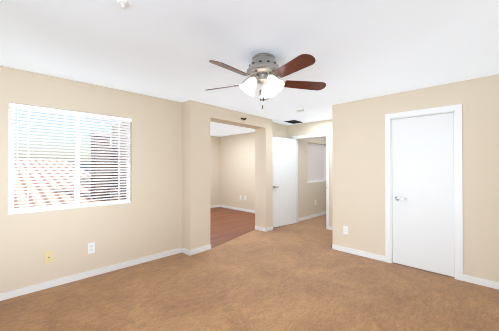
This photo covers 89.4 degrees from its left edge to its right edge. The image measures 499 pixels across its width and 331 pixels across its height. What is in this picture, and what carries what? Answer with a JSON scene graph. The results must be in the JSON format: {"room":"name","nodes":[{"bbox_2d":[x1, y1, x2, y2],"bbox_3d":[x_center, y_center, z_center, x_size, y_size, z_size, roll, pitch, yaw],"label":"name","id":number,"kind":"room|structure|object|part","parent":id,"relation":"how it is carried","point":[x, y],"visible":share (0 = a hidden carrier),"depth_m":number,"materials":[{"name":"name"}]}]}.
{"room":"empty bedroom","nodes":[
{"label":"empty bedroom","id":0,"kind":"room"},
{"bbox_2d":[0,66,181,292],"bbox_3d":[-2.125,0.184,3.184,2.840,2.440,0.150,0,0,-45],"label":"wall","id":1,"kind":"structure","parent":0,"point":[147,221],"depth_m":3.26,"materials":[{"name":"beige paint"}]},
{"bbox_2d":[44,251,52,263],"bbox_3d":[-2.302,1.052,2.890,0.076,0.135,0.010,0,0,-45],"label":"phone jack","id":2,"kind":"object","parent":1,"relation":"attached to","point":[48,256],"visible":1,"depth_m":2.89,"materials":[{"name":"yellow plastic"}]},
{"bbox_2d":[8,108,131,214],"bbox_3d":[-2.149,-0.071,3.154,1.260,1.190,0.135,0,0,-45],"label":"window","id":3,"kind":"structure","parent":1,"relation":"in","point":[9,167],"depth_m":2.95,"materials":[{"name":"white plastic"}]},
{"bbox_2d":[9,103,131,212],"bbox_3d":[-2.120,-0.077,3.124,1.256,1.174,0.073,0,0,-45],"label":"window blinds","id":4,"kind":"object","parent":3,"relation":"attached to","point":[40,110],"visible":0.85,"depth_m":3.04,"materials":[{"name":"white plastic"}]},
{"bbox_2d":[88,242,94,253],"bbox_3d":[-2.002,1.044,3.191,0.076,0.135,0.008,0,0,-45],"label":"electrical outlet","id":5,"kind":"object","parent":1,"relation":"attached to","point":[91,247],"visible":1,"depth_m":3.19,"materials":[{"name":"white plastic"}]},
{"bbox_2d":[0,248,183,300],"bbox_3d":[-2.036,1.366,3.173,2.660,0.076,0.042,0,0,-45],"label":"baseboard","id":6,"kind":"structure","parent":1,"relation":"attached to","point":[110,268],"depth_m":3.11,"materials":[{"name":"white wood"}]},
{"bbox_2d":[89,133,116,200],"bbox_3d":[-3.268,0.389,5.672,0.436,2.060,1.880,0,0,-24],"label":"wall","id":7,"kind":"structure","parent":0,"point":[102,169],"depth_m":4.94,"materials":[{"name":"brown paint"}]},
{"bbox_2d":[114,122,125,191],"bbox_3d":[-2.263,0.196,5.288,0.120,2.440,3.120,0,0,-45],"label":"wall","id":8,"kind":"structure","parent":0,"point":[122,122],"depth_m":5.97,"materials":[{"name":"beige paint"}]},
{"bbox_2d":[112,126,219,205],"bbox_3d":[-2.234,0.210,7.650,3.500,2.440,0.120,0,0,-45],"label":"wall","id":9,"kind":"structure","parent":0,"point":[214,140],"depth_m":8.61,"materials":[{"name":"beige paint"}]},
{"bbox_2d":[210,207,254,247],"bbox_3d":[-0.956,1.421,6.435,3.260,0.004,3.496,0,0,-45],"label":"floor","id":10,"kind":"structure","parent":0,"point":[227,224],"depth_m":6.05,"materials":[{"name":"brown wood"}]},
{"bbox_2d":[182,100,287,249],"bbox_3d":[0.089,0.197,5.355,0.320,2.440,3.446,0,0,41],"label":"wall","id":11,"kind":"structure","parent":0,"point":[198,118],"depth_m":4.19,"materials":[{"name":"beige paint"}]},
{"bbox_2d":[188,244,210,255],"bbox_3d":[-0.793,1.371,4.102,0.434,0.076,0.038,0,0,-45],"label":"baseboard","id":12,"kind":"structure","parent":11,"relation":"attached to","point":[190,252],"depth_m":4.08,"materials":[{"name":"white wood"}]},
{"bbox_2d":[255,226,266,231],"bbox_3d":[0.237,1.380,5.493,0.031,0.076,0.312,0,0,-45],"label":"baseboard","id":13,"kind":"structure","parent":11,"relation":"attached to","point":[256,227],"depth_m":5.46,"materials":[{"name":"white wood"}]},
{"bbox_2d":[220,132,254,210],"bbox_3d":[0.105,0.211,7.701,0.120,2.440,3.057,0,0,-45],"label":"wall","id":14,"kind":"structure","parent":0,"point":[232,168],"depth_m":8.08,"materials":[{"name":"beige paint"}]},
{"bbox_2d":[220,205,254,212],"bbox_3d":[0.012,1.393,7.693,0.012,0.076,2.907,0,0,-45],"label":"baseboard","id":15,"kind":"structure","parent":14,"relation":"attached to","point":[252,211],"depth_m":8.05,"materials":[{"name":"white wood"}]},
{"bbox_2d":[0,214,498,330],"bbox_3d":[0.354,1.464,4.962,8.870,0.100,7.870,0,0,-45],"label":"floor","id":16,"kind":"structure","parent":0,"point":[303,275],"depth_m":2.69,"materials":[{"name":"brown carpet"}]},
{"bbox_2d":[0,0,498,136],"bbox_3d":[0.354,-1.075,4.977,8.870,0.100,7.870,0,0,-45],"label":"ceiling","id":17,"kind":"structure","parent":0,"point":[356,49],"depth_m":2.19,"materials":[{"name":"white paint"}]},
{"bbox_2d":[118,0,128,9],"bbox_3d":[-0.813,-1.028,1.625,0.064,0.034,0.064,0,0,-45],"label":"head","id":18,"kind":"object","parent":17,"relation":"attached to","point":[123,4],"visible":1,"depth_m":1.61},
{"bbox_2d":[205,53,325,108],"bbox_3d":[0.111,-0.799,2.385,1.217,0.484,1.250,0,0,-45],"label":"ceiling fan","id":19,"kind":"object","parent":17,"relation":"hanging from","point":[264,70],"visible":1,"depth_m":2.33,"materials":[{"name":"brown wood"}]},
{"bbox_3d":[-0.231,-0.827,2.567,0.252,0.096,0.509,0,0,-45],"label":"blade","id":20,"kind":"part","parent":19,"relation":"part of","materials":[{"name":"brown wood"}]},
{"bbox_3d":[-0.114,-0.830,2.128,0.535,0.096,0.142,0,0,-45],"label":"blade","id":21,"kind":"part","parent":19,"relation":"part of","materials":[{"name":"brown wood"}]},
{"bbox_3d":[0.327,-0.830,2.082,0.210,0.096,0.516,0,0,-45],"label":"blade","id":22,"kind":"part","parent":19,"relation":"part of","materials":[{"name":"brown wood"}]},
{"bbox_3d":[0.522,-0.827,2.513,0.456,0.096,0.338,0,0,-45],"label":"blade","id":23,"kind":"part","parent":19,"relation":"part of","materials":[{"name":"brown wood"}]},
{"bbox_2d":[284,120,302,123],"bbox_3d":[1.032,-1.012,5.875,0.278,0.016,0.380,0,0,41],"label":"ceiling vent","id":24,"kind":"object","parent":17,"relation":"in","point":[293,121],"visible":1,"depth_m":5.81,"materials":[{"name":"black metal"}]},
{"bbox_2d":[288,119,332,226],"bbox_3d":[1.655,0.199,5.782,0.120,2.440,2.017,0,0,-45],"label":"wall","id":25,"kind":"structure","parent":0,"point":[318,127],"depth_m":5.73,"materials":[{"name":"beige paint"}]},
{"bbox_2d":[292,132,329,229],"bbox_3d":[1.466,0.345,5.971,0.152,2.150,0.985,0,0,-45],"label":"door frame","id":26,"kind":"structure","parent":25,"relation":"attached to","point":[319,135],"depth_m":5.62,"materials":[{"name":"white wood"}]},
{"bbox_2d":[272,137,295,227],"bbox_3d":[0.799,0.379,5.963,0.826,2.058,0.178,0,0,-45],"label":"door","id":27,"kind":"structure","parent":26,"relation":"attached to","point":[283,181],"depth_m":5.92,"materials":[{"name":"white wood"}]},
{"bbox_2d":[298,137,325,217],"bbox_3d":[2.111,0.209,7.392,2.800,2.440,0.150,0,0,-45],"label":"wall","id":28,"kind":"structure","parent":0,"point":[310,193],"depth_m":6.70,"materials":[{"name":"beige paint"}]},
{"bbox_2d":[298,212,325,221],"bbox_3d":[2.126,1.390,7.285,2.680,0.076,0.012,0,0,-45],"label":"baseboard","id":29,"kind":"structure","parent":28,"relation":"attached to","point":[323,213],"depth_m":6.83,"materials":[{"name":"white wood"}]},
{"bbox_2d":[307,142,325,182],"bbox_3d":[1.891,-0.077,7.195,1.150,1.090,0.060,0,0,-45],"label":"room window","id":30,"kind":"structure","parent":28,"relation":"in","point":[316,162],"depth_m":7.25,"materials":[{"name":"beige"}]},
{"bbox_2d":[332,74,498,282],"bbox_3d":[2.415,0.185,3.375,0.150,2.440,2.700,0,0,-45],"label":"wall","id":31,"kind":"structure","parent":0,"point":[358,168],"depth_m":3.46,"materials":[{"name":"beige paint"}]},
{"bbox_2d":[343,226,347,234],"bbox_3d":[1.567,1.054,4.106,0.008,0.135,0.076,0,0,-45],"label":"electrical outlet","id":32,"kind":"object","parent":31,"relation":"attached to","point":[345,229],"visible":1,"depth_m":4.10,"materials":[{"name":"white plastic"}]},
{"bbox_2d":[333,244,384,261],"bbox_3d":[1.713,1.371,3.969,0.032,0.076,0.798,0,0,-45],"label":"baseboard","id":33,"kind":"structure","parent":31,"relation":"attached to","point":[357,252],"depth_m":3.94,"materials":[{"name":"white wood"}]},
{"bbox_2d":[392,112,453,276],"bbox_3d":[2.302,0.364,3.388,0.085,2.058,0.695,0,0,-45],"label":"closet door","id":34,"kind":"structure","parent":31,"relation":"in","point":[423,192],"depth_m":3.37,"materials":[{"name":"white wood"}]},
{"bbox_2d":[385,104,462,280],"bbox_3d":[2.335,0.328,3.422,0.136,2.155,0.865,0,0,-45],"label":"door frame","id":35,"kind":"structure","parent":31,"relation":"attached to","point":[458,212],"depth_m":3.14,"materials":[{"name":"white wood"}]},
{"bbox_2d":[463,274,498,289],"bbox_3d":[2.903,1.363,2.765,0.012,0.076,0.857,0,0,-45],"label":"baseboard","id":36,"kind":"structure","parent":31,"relation":"attached to","point":[466,278],"depth_m":2.95,"materials":[{"name":"white wood"}]},
{"label":"outside","id":37,"kind":"structure","parent":0,"visible":0},
{"bbox_2d":[14,160,125,207],"bbox_3d":[-8.435,0.332,3.512,11.040,1.146,8.939,0,0,-45],"label":"roof slab","id":38,"kind":"structure","parent":37,"point":[52,185],"depth_m":5.67,"materials":[{"name":"tile"}]},
{"bbox_2d":[73,164,90,173],"bbox_3d":[-86.267,1.697,86.258,300.000,6.400,4.000,0,0,-45],"label":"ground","id":39,"kind":"structure","parent":37,"point":[86,167],"depth_m":103.05,"materials":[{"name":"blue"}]}
]}

